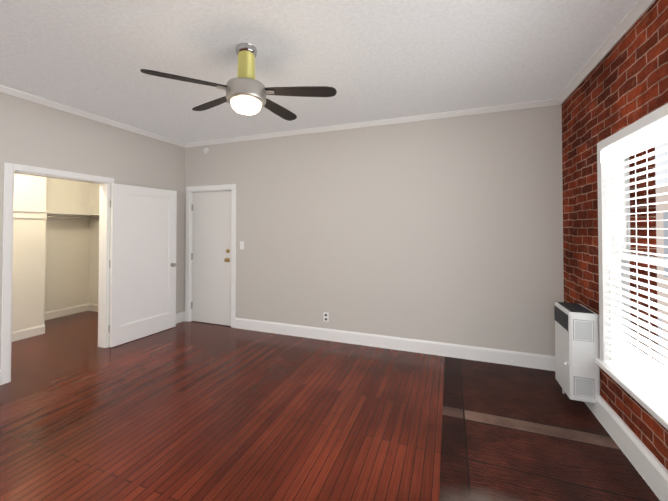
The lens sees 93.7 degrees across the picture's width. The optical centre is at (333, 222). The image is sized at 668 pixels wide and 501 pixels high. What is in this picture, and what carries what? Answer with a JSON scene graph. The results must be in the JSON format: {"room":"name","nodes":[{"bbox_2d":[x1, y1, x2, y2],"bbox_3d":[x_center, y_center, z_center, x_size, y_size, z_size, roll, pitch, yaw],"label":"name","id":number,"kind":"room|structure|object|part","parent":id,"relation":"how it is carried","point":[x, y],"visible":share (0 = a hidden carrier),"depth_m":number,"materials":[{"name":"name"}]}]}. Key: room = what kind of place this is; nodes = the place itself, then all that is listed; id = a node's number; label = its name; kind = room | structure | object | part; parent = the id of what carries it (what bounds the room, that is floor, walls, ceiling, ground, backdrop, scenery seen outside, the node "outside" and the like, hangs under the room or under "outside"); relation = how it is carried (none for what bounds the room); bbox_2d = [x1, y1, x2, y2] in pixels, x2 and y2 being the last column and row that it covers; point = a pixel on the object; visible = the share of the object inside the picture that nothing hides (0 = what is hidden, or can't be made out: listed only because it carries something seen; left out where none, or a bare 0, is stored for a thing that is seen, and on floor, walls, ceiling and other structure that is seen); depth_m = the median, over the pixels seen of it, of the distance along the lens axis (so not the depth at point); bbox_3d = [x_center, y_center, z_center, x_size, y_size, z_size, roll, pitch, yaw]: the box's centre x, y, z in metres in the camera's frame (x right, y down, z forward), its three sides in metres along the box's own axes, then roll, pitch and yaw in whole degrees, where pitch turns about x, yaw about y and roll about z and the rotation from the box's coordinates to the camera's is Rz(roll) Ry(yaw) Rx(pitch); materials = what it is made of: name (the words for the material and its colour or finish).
{"room":"empty apartment room","nodes":[
{"label":"empty apartment room","id":0,"kind":"room"},
{"bbox_2d":[12,174,45,331],"bbox_3d":[-4.593,0.129,3.616,0.720,2.740,1.720,0,-1,20],"label":"wall","id":1,"kind":"structure","parent":0,"point":[28,279],"depth_m":4.12,"materials":[{"name":"white paint"}]},
{"bbox_2d":[11,324,44,341],"bbox_3d":[-4.247,1.437,3.467,0.016,0.120,1.720,0,-1,20],"label":"baseboard","id":2,"kind":"structure","parent":1,"relation":"attached to","point":[27,333],"depth_m":4.10,"materials":[{"name":"white wood"}]},
{"bbox_2d":[45,178,89,311],"bbox_3d":[-4.813,0.139,4.230,0.120,2.740,2.960,0,-1,20],"label":"wall","id":3,"kind":"structure","parent":0,"point":[67,265],"depth_m":5.16,"materials":[{"name":"white paint"}]},
{"bbox_2d":[13,210,98,220],"bbox_3d":[-4.397,-0.111,4.080,0.764,0.104,2.718,0,-1,20],"label":"closet shelf","id":4,"kind":"object","parent":3,"relation":"attached to","point":[46,215],"visible":0.77,"depth_m":4.82,"materials":[{"name":"white wood"}]},
{"bbox_3d":[-4.198,-0.081,4.914,0.032,0.032,0.978,0,-1,20],"label":"rod","id":5,"kind":"part","parent":4,"relation":"part of","materials":[{"name":"silver metal"}]},
{"bbox_2d":[44,304,87,320],"bbox_3d":[-4.450,1.461,4.993,0.016,0.120,1.000,0,-1,20],"label":"baseboard","id":6,"kind":"structure","parent":3,"relation":"attached to","point":[65,311],"depth_m":5.12,"materials":[{"name":"white wood"}]},
{"bbox_2d":[0,92,184,368],"bbox_3d":[-3.533,0.101,1.784,0.120,2.740,6.620,0,-1,20],"label":"wall","id":7,"kind":"structure","parent":0,"point":[44,136],"depth_m":3.57,"materials":[{"name":"grey paint"}]},
{"bbox_2d":[1,162,12,384],"bbox_3d":[-3.041,0.465,2.912,0.016,2.047,0.062,0,-1,20],"label":"trim","id":8,"kind":"structure","parent":7,"relation":"attached to","point":[6,273],"depth_m":2.90,"materials":[{"name":"white"}]},
{"bbox_2d":[10,170,107,380],"bbox_3d":[-2.947,0.503,3.382,0.136,1.985,0.885,0,-1,20],"label":"door frame","id":9,"kind":"structure","parent":7,"relation":"attached to","point":[103,258],"depth_m":3.78,"materials":[{"name":"white wood"}]},
{"bbox_2d":[13,164,108,182],"bbox_3d":[-2.876,-0.521,3.371,0.016,0.062,0.885,0,-1,20],"label":"trim","id":10,"kind":"structure","parent":7,"relation":"attached to","point":[26,168],"depth_m":3.29,"materials":[{"name":"white wood"}]},
{"bbox_2d":[0,85,184,147],"bbox_3d":[-3.452,-1.244,1.775,0.052,0.052,6.620,0,-1,20],"label":"crown molding","id":11,"kind":"structure","parent":7,"relation":"attached to","point":[33,98],"depth_m":3.48,"materials":[{"name":"white wood"}]},
{"bbox_2d":[108,200,110,332],"bbox_3d":[-2.695,0.524,3.784,0.012,1.590,0.040,0,-1,25],"label":"closet door hinges","id":12,"kind":"object","parent":7,"relation":"attached to","point":[109,266],"visible":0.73,"depth_m":3.76,"materials":[{"name":"grey metal"}]},
{"bbox_2d":[107,178,113,347],"bbox_3d":[-2.712,0.479,3.800,0.016,2.047,0.062,0,-1,20],"label":"trim","id":13,"kind":"structure","parent":7,"relation":"attached to","point":[111,180],"depth_m":3.78,"materials":[{"name":"white wood"}]},
{"bbox_2d":[109,183,176,346],"bbox_3d":[-2.497,0.515,4.166,0.035,1.969,0.880,0,-1,25],"label":"closet door","id":14,"kind":"structure","parent":7,"relation":"in","point":[142,259],"depth_m":4.10,"materials":[{"name":"white wood"}]},
{"bbox_2d":[176,311,183,323],"bbox_3d":[-2.510,1.438,4.330,0.016,0.145,1.095,0,-1,20],"label":"baseboard","id":15,"kind":"structure","parent":7,"relation":"attached to","point":[179,317],"depth_m":4.76,"materials":[{"name":"white wood"}]},
{"bbox_2d":[89,183,99,303],"bbox_3d":[-3.358,0.154,5.206,1.930,2.740,0.120,0,-1,20],"label":"wall","id":16,"kind":"structure","parent":0,"point":[94,246],"depth_m":5.44,"materials":[{"name":"white paint"}]},
{"bbox_2d":[88,303,97,311],"bbox_3d":[-3.382,1.463,5.122,1.930,0.120,0.016,0,-1,20],"label":"baseboard","id":17,"kind":"structure","parent":16,"relation":"attached to","point":[92,307],"depth_m":5.40,"materials":[{"name":"white"}]},
{"bbox_2d":[0,0,637,142],"bbox_3d":[-2.032,-1.327,1.266,7.410,0.100,6.890,0,-1,20],"label":"ceiling","id":18,"kind":"structure","parent":0,"point":[369,60],"depth_m":2.35,"materials":[{"name":"paint"}]},
{"bbox_2d":[140,43,336,120],"bbox_3d":[-0.677,-1.024,2.435,1.279,0.471,0.710,0,-1,-14],"label":"ceiling fan","id":19,"kind":"object","parent":18,"relation":"hanging from","point":[246,92],"visible":1,"depth_m":2.22,"materials":[{"name":"silver metal"}]},
{"bbox_3d":[-0.635,-0.933,2.267,0.282,0.133,0.282,0,-1,20],"label":"motor","id":20,"kind":"part","parent":19,"relation":"part of","materials":[{"name":"silver metal"}]},
{"bbox_2d":[0,311,659,500],"bbox_3d":[-2.032,1.512,1.222,7.410,0.100,6.890,0,-1,20],"label":"floor","id":21,"kind":"structure","parent":0,"point":[191,411],"depth_m":2.28,"materials":[{"name":"brown wood"}]},
{"bbox_2d":[184,105,563,355],"bbox_3d":[0.100,0.136,4.048,5.360,2.740,0.150,0,-1,20],"label":"wall","id":22,"kind":"structure","parent":0,"point":[447,230],"depth_m":3.68,"materials":[{"name":"grey paint"}]},
{"bbox_2d":[203,147,208,153],"bbox_3d":[-1.929,-1.084,4.721,0.100,0.100,0.033,0,-1,20],"label":"smoke detector","id":23,"kind":"object","parent":22,"relation":"attached to","point":[206,150],"visible":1,"depth_m":4.71,"materials":[{"name":"white paint"}]},
{"bbox_2d":[185,184,235,327],"bbox_3d":[-1.825,0.479,4.747,0.930,2.075,0.166,0,-1,20],"label":"door frame","id":24,"kind":"structure","parent":22,"relation":"attached to","point":[233,267],"depth_m":4.75,"materials":[{"name":"white wood"}]},
{"bbox_2d":[191,191,231,325],"bbox_3d":[-1.840,0.520,4.715,0.754,1.976,0.058,0,-1,20],"label":"entry door","id":25,"kind":"structure","parent":22,"relation":"in","point":[211,245],"depth_m":4.70,"materials":[{"name":"white paint"}]},
{"bbox_3d":[-2.188,0.518,4.824,0.026,1.600,0.020,0,-1,20],"label":"entry door hinges","id":26,"kind":"part","parent":25,"relation":"part of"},
{"bbox_2d":[224,249,229,261],"bbox_3d":[-1.567,0.480,4.566,0.064,0.192,0.070,0,-1,20],"label":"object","id":27,"kind":"structure","parent":25,"relation":"attached to","point":[227,259],"depth_m":4.58,"materials":[{"name":"gold metal"}]},
{"bbox_2d":[240,241,243,248],"bbox_3d":[-1.320,0.325,4.482,0.070,0.115,0.016,0,-1,20],"label":"light switch","id":28,"kind":"object","parent":22,"relation":"attached to","point":[241,244],"visible":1,"depth_m":4.48,"materials":[{"name":"white plastic"}]},
{"bbox_2d":[323,312,328,321],"bbox_3d":[-0.103,1.213,4.022,0.070,0.115,0.008,0,-1,20],"label":"wall outlet","id":29,"kind":"object","parent":22,"relation":"attached to","point":[325,317],"visible":1,"depth_m":4.02,"materials":[{"name":"white plastic"}]},
{"bbox_2d":[185,98,559,147],"bbox_3d":[-0.020,-1.209,4.005,4.940,0.052,0.052,0,-1,20],"label":"crown molding","id":30,"kind":"structure","parent":22,"relation":"attached to","point":[514,106],"depth_m":3.74,"materials":[{"name":"white wood"}]},
{"bbox_2d":[235,318,554,370],"bbox_3d":[0.444,1.430,3.812,3.965,0.145,0.016,0,-1,20],"label":"baseboard","id":31,"kind":"structure","parent":22,"relation":"attached to","point":[523,359],"depth_m":3.65,"materials":[{"name":"white wood"}]},
{"bbox_2d":[562,0,667,469],"bbox_3d":[1.817,0.095,1.402,0.300,2.740,3.620,0,-1,20],"label":"brick wall","id":32,"kind":"structure","parent":0,"point":[582,136],"depth_m":2.31,"materials":[{"name":"red brick"}]},
{"bbox_2d":[554,302,599,403],"bbox_3d":[1.980,1.090,2.581,0.216,0.786,0.376,0,-1,20],"label":"heater","id":33,"kind":"object","parent":32,"relation":"attached to","point":[577,372],"visible":0.92,"depth_m":2.42,"materials":[{"name":"white metal"}]},
{"bbox_2d":[594,358,667,429],"bbox_3d":[1.529,1.022,1.019,0.105,0.035,2.870,0,-1,20],"label":"window sill","id":34,"kind":"structure","parent":32,"relation":"on","point":[656,413],"depth_m":1.86,"materials":[{"name":"white wood"}]},
{"bbox_2d":[597,103,667,416],"bbox_3d":[1.569,0.191,1.018,0.160,1.625,2.820,0,-1,20],"label":"window","id":35,"kind":"structure","parent":32,"relation":"in","point":[652,140],"depth_m":1.97,"materials":[{"name":"white wood"}]},
{"bbox_3d":[2.002,0.212,2.326,0.038,1.625,0.065,0,-1,20],"label":"casing","id":36,"kind":"part","parent":35,"relation":"part of","materials":[{"name":"white wood"}]},
{"bbox_3d":[2.059,0.236,2.267,0.110,1.575,0.044,0,-1,20],"label":"frame","id":37,"kind":"part","parent":35,"relation":"part of","materials":[{"name":"white wood"}]},
{"bbox_3d":[1.523,-0.591,1.047,0.038,0.060,2.690,0,-1,20],"label":"top window casing","id":38,"kind":"part","parent":35,"relation":"part of","materials":[{"name":"white wood"}]},
{"bbox_3d":[1.593,0.981,0.997,0.110,0.044,2.640,0,-1,20],"label":"frame","id":39,"kind":"part","parent":35,"relation":"part of","materials":[{"name":"white"}]},
{"bbox_3d":[1.602,0.216,1.005,0.080,1.485,2.640,0,-1,20],"label":"window sashes","id":40,"kind":"part","parent":35,"relation":"part of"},
{"bbox_2d":[635,149,650,390],"bbox_3d":[1.832,0.267,1.858,0.056,1.460,0.006,0,-1,20],"label":"blind cord","id":41,"kind":"object","parent":35,"relation":"hanging from","point":[636,255],"depth_m":1.86,"materials":[{"name":"white fabric"}]},
{"bbox_3d":[1.602,0.216,1.005,0.040,1.405,2.560,0,-1,20],"label":"glass","id":42,"kind":"part","parent":35,"relation":"part of","materials":[{"name":"white"}]},
{"bbox_3d":[0.668,0.047,-1.702,0.300,2.740,3.000,0,-1,20],"label":"brick wall","id":43,"kind":"structure","parent":0,"visible":0},
{"bbox_2d":[557,0,655,104],"bbox_3d":[1.131,-1.270,0.077,0.052,0.052,6.620,0,-1,20],"label":"crown molding","id":44,"kind":"structure","parent":43,"relation":"attached to","point":[635,13],"depth_m":2.16,"materials":[{"name":"white wood"}]},
{"bbox_2d":[585,396,667,500],"bbox_3d":[1.140,1.361,0.033,0.034,0.165,6.620,0,-1,20],"label":"baseboard","id":45,"kind":"structure","parent":43,"relation":"attached to","point":[651,469],"depth_m":1.89,"materials":[{"name":"white wood"}]}
]}

